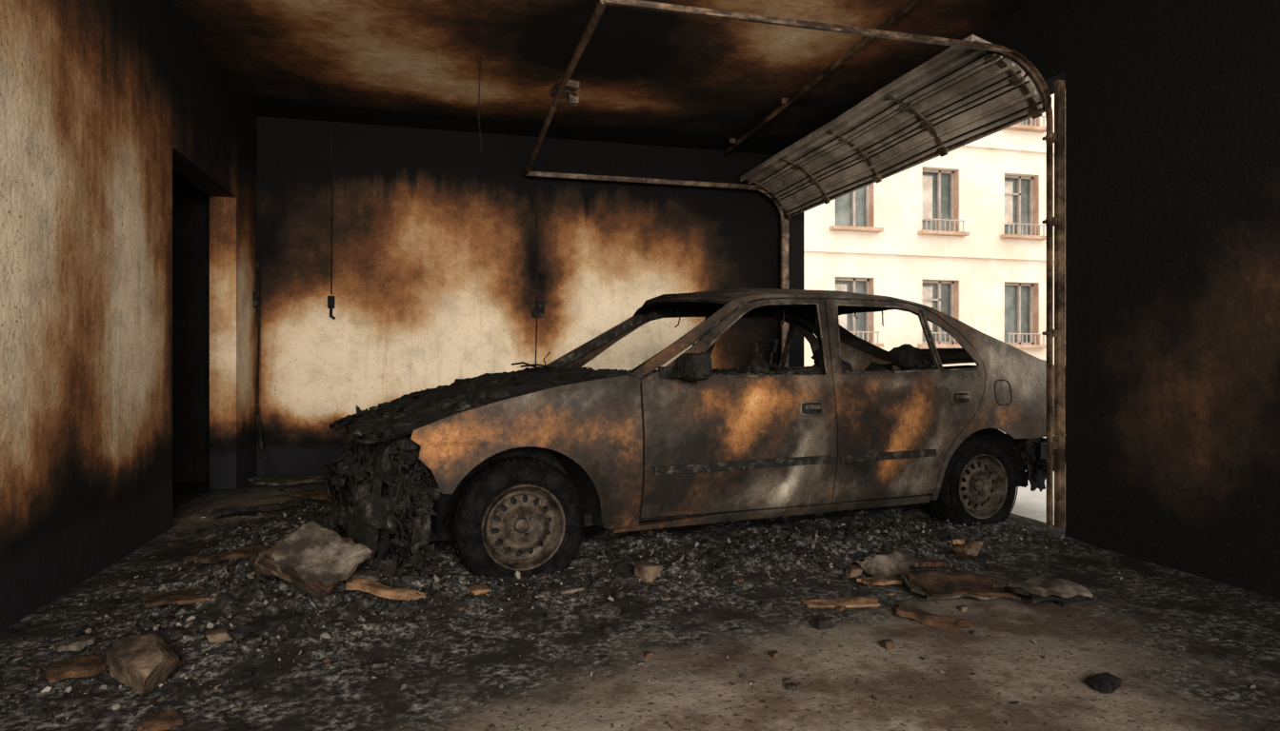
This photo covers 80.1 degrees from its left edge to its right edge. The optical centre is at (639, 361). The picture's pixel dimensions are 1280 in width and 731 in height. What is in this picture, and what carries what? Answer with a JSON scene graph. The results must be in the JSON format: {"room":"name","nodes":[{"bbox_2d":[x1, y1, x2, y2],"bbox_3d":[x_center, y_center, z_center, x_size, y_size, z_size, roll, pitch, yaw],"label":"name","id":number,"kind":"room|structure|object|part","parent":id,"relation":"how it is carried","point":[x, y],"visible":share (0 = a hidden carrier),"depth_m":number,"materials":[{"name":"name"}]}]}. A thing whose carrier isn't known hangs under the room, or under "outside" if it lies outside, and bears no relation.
{"room":"fire-damaged room","nodes":[
{"label":"fire-damaged room","id":0,"kind":"room"},
{"bbox_2d":[52,635,96,652],"bbox_3d":[-1.834,0.915,2.467,0.121,0.034,0.111,0,0,-15],"label":"chunk","id":1,"kind":"object","parent":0,"point":[73,644],"depth_m":2.45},
{"bbox_2d":[0,0,257,632],"bbox_3d":[-2.137,-0.543,1.975,0.180,2.980,8.900,0,0,-15],"label":"wall","id":2,"kind":"structure","parent":0,"point":[101,101],"depth_m":3.44,"materials":[{"name":"paint"}]},
{"bbox_2d":[252,262,317,480],"bbox_3d":[-2.875,0.061,6.050,0.663,1.729,0.175,0,0,22],"label":"conduit","id":3,"kind":"object","parent":2,"relation":"attached to","point":[255,295],"visible":0.98,"depth_m":6.19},
{"bbox_2d":[172,170,209,510],"bbox_3d":[-3.757,-0.253,4.705,1.600,2.600,2.600,0,0,-15],"label":"doorway","id":4,"kind":"structure","parent":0,"point":[190,206],"depth_m":6.00,"materials":[{"name":"black"}]},
{"bbox_2d":[222,723,254,730],"bbox_3d":[-1.016,0.929,1.908,0.089,0.025,0.087,0,0,-15],"label":"ash slab","id":5,"kind":"object","parent":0,"point":[242,728],"depth_m":1.92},
{"bbox_2d":[238,633,261,646],"bbox_3d":[-1.260,0.899,2.465,0.080,0.025,0.090,0,0,-15],"label":"ash slab","id":6,"kind":"object","parent":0,"point":[251,639],"depth_m":2.45,"materials":[{"name":"grey stone"}]},
{"bbox_2d":[324,620,348,627],"bbox_3d":[-1.044,0.900,2.621,0.075,0.021,0.071,0,0,-15],"label":"ash slab","id":7,"kind":"object","parent":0,"point":[340,622],"depth_m":2.61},
{"bbox_2d":[257,116,779,476],"bbox_3d":[-0.918,-0.543,6.995,5.110,2.980,0.200,0,0,-15],"label":"wall","id":8,"kind":"structure","parent":0,"point":[434,258],"depth_m":6.72,"materials":[{"name":"paint"}]},
{"bbox_2d":[531,178,544,366],"bbox_3d":[-0.916,-0.753,6.850,0.110,1.801,0.070,0,0,-15],"label":"conduit","id":9,"kind":"object","parent":8,"relation":"attached to","point":[537,307],"visible":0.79,"depth_m":6.86,"materials":[{"name":"black metal"}]},
{"bbox_2d":[555,585,585,595],"bbox_3d":[-0.279,0.916,3.058,0.123,0.020,0.051,0,0,-15],"label":"ash slab","id":10,"kind":"object","parent":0,"point":[571,590],"depth_m":3.05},
{"bbox_2d":[169,0,1035,154],"bbox_3d":[0.229,-2.093,2.591,5.110,0.120,9.300,0,0,-15],"label":"ceiling","id":11,"kind":"structure","parent":0,"point":[649,77],"depth_m":5.17,"materials":[{"name":"paint"}]},
{"bbox_2d":[327,121,335,319],"bbox_3d":[-2.596,-1.189,6.417,0.061,1.669,0.053,0,0,-15],"label":"hanging cable","id":12,"kind":"object","parent":11,"relation":"hanging from","point":[330,299],"visible":1,"depth_m":6.43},
{"bbox_2d":[478,58,481,152],"bbox_3d":[-1.070,-1.718,5.100,0.027,0.631,0.018,0,0,-15],"label":"wire","id":13,"kind":"object","parent":11,"relation":"hanging from","point":[480,58],"depth_m":5.09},
{"bbox_2d":[721,0,921,156],"bbox_3d":[1.308,-2.000,5.135,0.160,0.055,4.481,0,0,-15],"label":"ceiling pipe","id":14,"kind":"object","parent":11,"relation":"attached to","point":[785,102],"depth_m":5.25,"materials":[{"name":"brown metal"}]},
{"bbox_2d":[0,473,1279,730],"bbox_3d":[0.229,0.985,2.591,5.110,0.344,8.900,0,0,-15],"label":"floor","id":15,"kind":"structure","parent":0,"point":[707,690],"depth_m":2.51,"materials":[{"name":"grey concrete"}]},
{"bbox_2d":[44,656,106,683],"bbox_3d":[-1.664,0.906,2.249,0.146,0.046,0.141,0,0,-15],"label":"chunk","id":16,"kind":"object","parent":15,"relation":"on","point":[90,666],"depth_m":2.24,"materials":[{"name":"brown wood"}]},
{"bbox_2d":[101,658,108,668],"bbox_3d":[-1.637,0.924,2.328,0.046,0.025,0.027,0,0,39],"label":"chunk","id":17,"kind":"object","parent":15,"relation":"on","point":[105,660],"visible":0.28,"depth_m":2.32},
{"bbox_2d":[105,634,179,695],"bbox_3d":[-1.426,0.872,2.207,0.231,0.121,0.137,0,0,30],"label":"chunk","id":18,"kind":"object","parent":15,"relation":"on","point":[141,663],"visible":1,"depth_m":2.17,"materials":[{"name":"brown stone"}]},
{"bbox_2d":[136,709,183,730],"bbox_3d":[-1.227,0.924,1.950,0.101,0.034,0.097,0,0,-15],"label":"chunk","id":19,"kind":"object","parent":15,"relation":"on","point":[169,719],"depth_m":1.95,"materials":[{"name":"brown stone"}]},
{"bbox_2d":[140,588,217,608],"bbox_3d":[-1.712,0.892,2.882,0.300,0.044,0.182,0,0,-32],"label":"board","id":20,"kind":"object","parent":15,"relation":"on","point":[186,596],"visible":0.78,"depth_m":2.84,"materials":[{"name":"brown wood"}]},
{"bbox_2d":[143,540,219,566],"bbox_3d":[-2.193,0.916,3.665,0.132,0.040,0.423,0,0,2],"label":"board","id":21,"kind":"object","parent":15,"relation":"on","point":[176,554],"visible":0.96,"depth_m":3.62,"materials":[{"name":"black wood"}]},
{"bbox_2d":[193,574,209,579],"bbox_3d":[-1.811,0.892,3.149,0.053,0.018,0.035,0,0,24],"label":"chunk","id":22,"kind":"object","parent":15,"relation":"on","point":[205,576],"visible":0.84,"depth_m":3.15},
{"bbox_2d":[200,638,208,643],"bbox_3d":[-1.407,0.904,2.468,0.025,0.011,0.038,0,0,-3],"label":"chunk","id":23,"kind":"object","parent":15,"relation":"on","point":[205,640],"visible":0.75,"depth_m":2.45,"materials":[{"name":"grey stone"}]},
{"bbox_2d":[204,627,233,643],"bbox_3d":[-1.367,0.890,2.474,0.088,0.039,0.060,0,0,-15],"label":"chunk","id":24,"kind":"object","parent":15,"relation":"on","point":[217,635],"visible":1,"depth_m":2.46,"materials":[{"name":"beige stone"}]},
{"bbox_2d":[183,543,267,563],"bbox_3d":[-1.815,0.862,3.402,0.110,0.063,0.392,0,0,24],"label":"board","id":25,"kind":"object","parent":15,"relation":"on","point":[245,552],"visible":0.91,"depth_m":3.35,"materials":[{"name":"brown wood"}]},
{"bbox_2d":[220,682,257,699],"bbox_3d":[-1.125,0.923,2.138,0.085,0.026,0.065,0,0,-15],"label":"ash slab","id":26,"kind":"object","parent":15,"relation":"on","point":[234,691],"depth_m":2.13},
{"bbox_2d":[212,500,303,518],"bbox_3d":[-2.277,0.879,4.574,0.074,0.069,0.529,0,0,41],"label":"board","id":27,"kind":"object","parent":15,"relation":"on","point":[239,510],"visible":1,"depth_m":4.51,"materials":[{"name":"black wood"}]},
{"bbox_2d":[238,612,309,633],"bbox_3d":[-1.238,0.879,2.571,0.056,0.049,0.244,0,0,28],"label":"board","id":28,"kind":"object","parent":15,"relation":"on","point":[271,622],"visible":0.95,"depth_m":2.56,"materials":[{"name":"black wood"}]},
{"bbox_2d":[247,474,326,485],"bbox_3d":[-2.766,0.924,5.953,0.581,0.042,0.350,0,0,-15],"label":"board","id":29,"kind":"object","parent":15,"relation":"on","point":[271,481],"depth_m":5.90,"materials":[{"name":"brown wood"}]},
{"bbox_2d":[253,520,372,599],"bbox_3d":[-1.241,0.744,2.883,0.410,0.246,0.268,0,0,20],"label":"rock","id":30,"kind":"object","parent":15,"relation":"on","point":[313,559],"visible":1,"depth_m":2.83,"materials":[{"name":"grey stone"}]},
{"bbox_2d":[289,491,339,500],"bbox_3d":[-2.185,0.920,5.221,0.409,0.048,0.129,0,0,8],"label":"board","id":31,"kind":"object","parent":15,"relation":"on","point":[317,495],"visible":0.71,"depth_m":5.18,"materials":[{"name":"brown wood"}]},
{"bbox_2d":[344,570,394,582],"bbox_3d":[-1.080,0.859,3.027,0.094,0.075,0.200,0,0,45],"label":"board","id":32,"kind":"object","parent":15,"relation":"on","point":[358,574],"visible":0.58,"depth_m":3.02,"materials":[{"name":"brown wood"}]},
{"bbox_2d":[358,660,387,670],"bbox_3d":[-0.813,0.924,2.321,0.085,0.028,0.072,0,0,-15],"label":"ash slab","id":33,"kind":"object","parent":15,"relation":"on","point":[378,664],"depth_m":2.31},
{"bbox_2d":[458,605,467,611],"bbox_3d":[-0.657,0.914,2.820,0.033,0.016,0.020,0,0,-15],"label":"chunk","id":34,"kind":"object","parent":15,"relation":"on","point":[460,609],"visible":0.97,"depth_m":2.81,"materials":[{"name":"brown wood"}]},
{"bbox_2d":[467,585,488,595],"bbox_3d":[-0.631,0.895,2.977,0.078,0.032,0.058,0,0,-25],"label":"board","id":35,"kind":"object","parent":15,"relation":"on","point":[476,590],"visible":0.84,"depth_m":2.97,"materials":[{"name":"brown wood"}]},
{"bbox_2d":[600,655,608,661],"bbox_3d":[-0.113,0.939,2.407,0.029,0.018,0.024,0,0,-15],"label":"chunk","id":36,"kind":"object","parent":15,"relation":"on","point":[603,658],"visible":0.98,"depth_m":2.40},
{"bbox_2d":[600,625,612,634],"bbox_3d":[-0.115,0.935,2.663,0.038,0.024,0.036,0,0,-15],"label":"chunk","id":37,"kind":"object","parent":15,"relation":"on","point":[606,630],"visible":1,"depth_m":2.65,"materials":[{"name":"grey stone"}]},
{"bbox_2d":[614,590,625,599],"bbox_3d":[-0.082,0.913,2.995,0.035,0.026,0.048,0,0,44],"label":"chunk","id":38,"kind":"object","parent":15,"relation":"on","point":[619,594],"visible":1,"depth_m":2.98,"materials":[{"name":"grey stone"}]},
{"bbox_2d":[0,484,1269,730],"bbox_3d":[-0.124,0.889,3.832,4.577,0.133,5.070,0,0,-15],"label":"ash debris","id":39,"kind":"object","parent":15,"relation":"on","point":[213,614],"visible":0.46,"depth_m":3.06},
{"bbox_2d":[344,579,425,601],"bbox_3d":[-0.955,0.863,2.871,0.331,0.068,0.053,0,0,11],"label":"board","id":40,"kind":"object","parent":39,"relation":"on","point":[373,588],"visible":0.98,"depth_m":2.86,"materials":[{"name":"brown wood"}]},
{"bbox_2d":[472,636,484,644],"bbox_3d":[-0.538,0.932,2.542,0.029,0.017,0.056,0,0,-29],"label":"chunk","id":41,"kind":"object","parent":39,"relation":"on","point":[478,640],"visible":0.98,"depth_m":2.53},
{"bbox_2d":[538,586,555,599],"bbox_3d":[-0.368,0.910,3.003,0.078,0.016,0.121,0,0,-15],"label":"ash slab","id":42,"kind":"object","parent":39,"relation":"on","point":[547,591],"depth_m":2.99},
{"bbox_2d":[634,561,662,583],"bbox_3d":[0.039,0.882,3.213,0.102,0.079,0.078,0,0,-38],"label":"chunk","id":43,"kind":"object","parent":15,"relation":"on","point":[647,571],"visible":1,"depth_m":3.19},
{"bbox_2d":[643,651,654,658],"bbox_3d":[0.028,0.938,2.433,0.031,0.021,0.025,0,0,-15],"label":"chunk","id":44,"kind":"object","parent":15,"relation":"on","point":[647,654],"visible":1,"depth_m":2.42,"materials":[{"name":"brown wood"}]},
{"bbox_2d":[661,595,671,599],"bbox_3d":[0.105,0.937,3.021,0.034,0.014,0.053,0,0,9],"label":"chunk","id":45,"kind":"object","parent":15,"relation":"on","point":[668,597],"visible":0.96,"depth_m":3.02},
{"bbox_2d":[321,288,1054,578],"bbox_3d":[0.475,0.308,4.640,4.440,1.501,2.045,0,0,-28],"label":"car","id":46,"kind":"object","parent":15,"relation":"on","point":[511,469],"visible":0.98,"depth_m":3.70,"materials":[{"name":"paint"}]},
{"bbox_2d":[328,364,619,446],"bbox_3d":[-0.954,0.188,3.962,1.230,0.346,1.560,0,0,-24],"label":"hood","id":47,"kind":"object","parent":46,"relation":"attached to","point":[417,418],"depth_m":3.43,"materials":[{"name":"black metal"}]},
{"bbox_3d":[-0.063,0.199,5.131,1.166,1.072,0.241,0,0,-24],"label":"door","id":48,"kind":"part","parent":46,"relation":"part of","materials":[{"name":"paint"}]},
{"bbox_3d":[0.427,0.181,5.286,2.330,1.093,0.257,0,0,-24],"label":"pillar frame","id":49,"kind":"part","parent":46,"relation":"part of","materials":[{"name":"brown metal"}]},
{"bbox_2d":[658,352,712,380],"bbox_3d":[0.229,0.022,3.516,0.152,0.131,0.281,0,0,-41],"label":"mirror","id":50,"kind":"object","parent":46,"relation":"attached to","point":[688,367],"depth_m":3.44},
{"bbox_3d":[0.509,0.199,3.823,1.166,1.072,0.241,0,0,-24],"label":"door","id":51,"kind":"part","parent":46,"relation":"part of","materials":[{"name":"paint"}]},
{"bbox_3d":[0.899,0.197,5.550,1.093,1.077,0.244,0,0,-24],"label":"door","id":52,"kind":"part","parent":46,"relation":"part of","materials":[{"name":"paint"}]},
{"bbox_3d":[0.734,0.759,3.873,1.890,0.045,0.072,0,0,-24],"label":"sill","id":53,"kind":"part","parent":46,"relation":"part of","materials":[{"name":"paint"}]},
{"bbox_3d":[0.955,0.181,4.077,2.330,1.093,0.257,0,0,-24],"label":"pillar frame","id":54,"kind":"part","parent":46,"relation":"part of","materials":[{"name":"brown metal"}]},
{"bbox_3d":[0.841,0.500,3.841,1.701,0.042,0.031,0,0,-24],"label":"door moulding","id":55,"kind":"part","parent":46,"relation":"part of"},
{"bbox_3d":[1.470,0.197,4.244,1.093,1.077,0.244,0,0,-24],"label":"door","id":56,"kind":"part","parent":46,"relation":"part of","materials":[{"name":"paint"}]},
{"bbox_3d":[2.262,-0.027,5.369,0.450,0.132,1.392,0,0,-24],"label":"trunk lid","id":57,"kind":"part","parent":46,"relation":"part of","materials":[{"name":"paint"}]},
{"bbox_2d":[730,626,741,632],"bbox_3d":[0.338,0.939,2.671,0.041,0.011,0.026,0,0,3],"label":"ash slab","id":58,"kind":"object","parent":15,"relation":"on","point":[733,630],"visible":1,"depth_m":2.66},
{"bbox_2d":[731,576,743,582],"bbox_3d":[0.413,0.923,3.221,0.039,0.024,0.048,0,0,-15],"label":"chunk","id":59,"kind":"object","parent":15,"relation":"on","point":[737,579],"visible":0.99,"depth_m":3.21,"materials":[{"name":"stone"}]},
{"bbox_2d":[760,601,773,610],"bbox_3d":[0.485,0.933,2.915,0.048,0.033,0.034,0,0,20],"label":"chunk","id":60,"kind":"object","parent":15,"relation":"on","point":[767,606],"visible":1,"depth_m":2.90,"materials":[{"name":"grey stone"}]},
{"bbox_2d":[768,650,779,659],"bbox_3d":[0.430,0.939,2.440,0.026,0.020,0.032,0,0,-23],"label":"chunk","id":61,"kind":"object","parent":15,"relation":"on","point":[774,654],"visible":1,"depth_m":2.43,"materials":[{"name":"brown stone"}]},
{"bbox_2d":[783,678,790,683],"bbox_3d":[0.435,0.943,2.241,0.020,0.013,0.023,0,0,33],"label":"chunk","id":62,"kind":"object","parent":15,"relation":"on","point":[787,680],"visible":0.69,"depth_m":2.24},
{"bbox_2d":[785,682,797,691],"bbox_3d":[0.435,0.939,2.197,0.033,0.021,0.026,0,0,25],"label":"chunk","id":63,"kind":"object","parent":15,"relation":"on","point":[790,687],"visible":1,"depth_m":2.19,"materials":[{"name":"grey stone"}]},
{"bbox_2d":[810,617,834,630],"bbox_3d":[0.647,0.931,2.711,0.073,0.036,0.049,0,0,-15],"label":"chunk","id":64,"kind":"object","parent":15,"relation":"on","point":[818,623],"visible":1,"depth_m":2.69,"materials":[{"name":"black stone"}]},
{"bbox_2d":[801,597,879,608],"bbox_3d":[0.781,0.934,2.954,0.297,0.021,0.072,0,0,-4],"label":"board","id":65,"kind":"object","parent":15,"relation":"on","point":[856,602],"visible":0.99,"depth_m":2.94,"materials":[{"name":"brown wood"}]},
{"bbox_2d":[836,605,845,611],"bbox_3d":[0.765,0.937,2.895,0.028,0.023,0.029,0,0,-34],"label":"chunk","id":66,"kind":"object","parent":15,"relation":"on","point":[839,608],"visible":1,"depth_m":2.89,"materials":[{"name":"brown wood"}]},
{"bbox_2d":[844,565,862,578],"bbox_3d":[0.939,0.921,3.344,0.079,0.045,0.053,0,0,-15],"label":"chunk","id":67,"kind":"object","parent":15,"relation":"on","point":[851,571],"visible":0.98,"depth_m":3.33,"materials":[{"name":"stone"}]},
{"bbox_2d":[856,576,904,585],"bbox_3d":[1.023,0.926,3.212,0.210,0.036,0.087,0,0,-26],"label":"board","id":68,"kind":"object","parent":15,"relation":"on","point":[875,580],"visible":0.98,"depth_m":3.19,"materials":[{"name":"brown wood"}]},
{"bbox_2d":[856,547,926,578],"bbox_3d":[1.109,0.898,3.352,0.275,0.092,0.183,0,0,-33],"label":"rock","id":69,"kind":"object","parent":68,"relation":"on","point":[897,562],"visible":0.98,"depth_m":3.35,"materials":[{"name":"grey stone"}]},
{"bbox_2d":[880,640,895,650],"bbox_3d":[0.817,0.933,2.513,0.042,0.032,0.033,0,0,-25],"label":"chunk","id":70,"kind":"object","parent":15,"relation":"on","point":[888,645],"visible":1,"depth_m":2.50,"materials":[{"name":"brown wood"}]},
{"bbox_2d":[911,559,945,567],"bbox_3d":[1.271,0.909,3.451,0.291,0.062,0.052,0,0,-26],"label":"board","id":71,"kind":"object","parent":15,"relation":"on","point":[934,563],"visible":0.63,"depth_m":3.47,"materials":[{"name":"brown wood"}]},
{"bbox_2d":[894,602,972,633],"bbox_3d":[1.039,0.925,2.750,0.285,0.040,0.072,0,0,43],"label":"board","id":72,"kind":"object","parent":15,"relation":"on","point":[941,622],"visible":1,"depth_m":2.72,"materials":[{"name":"brown wood"}]},
{"bbox_2d":[952,539,966,557],"bbox_3d":[1.497,0.874,3.573,0.057,0.132,0.246,0,0,25],"label":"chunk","id":73,"kind":"object","parent":15,"relation":"on","point":[958,546],"visible":1,"depth_m":3.54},
{"bbox_2d":[900,571,1020,600],"bbox_3d":[1.286,0.912,3.085,0.425,0.067,0.268,0,0,-7],"label":"panel","id":74,"kind":"object","parent":15,"relation":"on","point":[935,586],"visible":0.96,"depth_m":3.06,"materials":[{"name":"brown metal"}]},
{"bbox_2d":[958,605,967,612],"bbox_3d":[1.226,0.938,2.890,0.032,0.022,0.026,0,0,-15],"label":"chunk","id":75,"kind":"object","parent":15,"relation":"on","point":[963,609],"visible":1,"depth_m":2.88,"materials":[{"name":"beige stone"}]},
{"bbox_2d":[964,540,983,556],"bbox_3d":[1.625,0.902,3.704,0.062,0.081,0.097,0,0,-42],"label":"chunk","id":76,"kind":"object","parent":15,"relation":"on","point":[971,547],"visible":0.8,"depth_m":3.68,"materials":[{"name":"stone"}]},
{"bbox_2d":[992,577,1096,603],"bbox_3d":[1.576,0.896,2.990,0.408,0.099,0.220,0,0,-30],"label":"panel","id":77,"kind":"object","parent":15,"relation":"on","point":[1038,589],"visible":0.98,"depth_m":2.95,"materials":[{"name":"grey metal"}]},
{"bbox_2d":[1056,601,1071,607],"bbox_3d":[1.638,0.935,2.947,0.040,0.028,0.043,0,0,-15],"label":"chunk","id":78,"kind":"object","parent":15,"relation":"on","point":[1068,604],"visible":0.76,"depth_m":2.93,"materials":[{"name":"black stone"}]},
{"bbox_2d":[1087,672,1121,694],"bbox_3d":[1.341,0.930,2.206,0.116,0.036,0.076,0,0,-42],"label":"chunk","id":79,"kind":"object","parent":15,"relation":"on","point":[1106,683],"visible":1,"depth_m":2.19,"materials":[{"name":"black stone"}]},
{"bbox_2d":[634,660,645,665],"bbox_3d":[0.000,0.940,2.377,0.038,0.010,0.031,0,0,-15],"label":"ash slab","id":80,"kind":"object","parent":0,"point":[641,662],"depth_m":2.37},
{"bbox_2d":[781,0,1279,599],"bbox_3d":[2.605,-0.543,3.210,0.200,2.980,8.900,0,0,-15],"label":"wall","id":81,"kind":"structure","parent":0,"point":[1172,107],"depth_m":3.49,"materials":[{"name":"paint"}]},
{"bbox_2d":[524,0,1065,528],"bbox_3d":[0.605,-0.418,5.381,2.565,2.610,3.380,0,0,-15],"label":"tracks","id":82,"kind":"object","parent":81,"relation":"attached to","point":[565,88],"visible":0.9,"depth_m":4.07,"materials":[{"name":"metal"}]},
{"bbox_2d":[740,34,1045,219],"bbox_3d":[1.582,-1.541,5.636,0.498,0.400,3.210,0,0,-15],"label":"door","id":83,"kind":"structure","parent":82,"relation":"attached to","point":[959,97],"depth_m":5.03,"materials":[{"name":"metal"}]},
{"label":"outside","id":84,"kind":"structure","parent":0,"visible":0},
{"bbox_2d":[1003,432,1054,524],"bbox_3d":[28.828,1.067,28.177,63.100,0.200,90.000,0,0,-15],"label":"ground","id":85,"kind":"structure","parent":84,"point":[1032,505],"depth_m":5.21,"materials":[{"name":"concrete"}]},
{"bbox_2d":[803,93,1054,366],"bbox_3d":[14.313,-4.303,22.412,33.000,10.500,0.640,0,0,-15],"label":"apartment building","id":86,"kind":"structure","parent":85,"relation":"on","point":[961,234],"depth_m":20.95,"materials":[{"name":"paint"}]}
]}

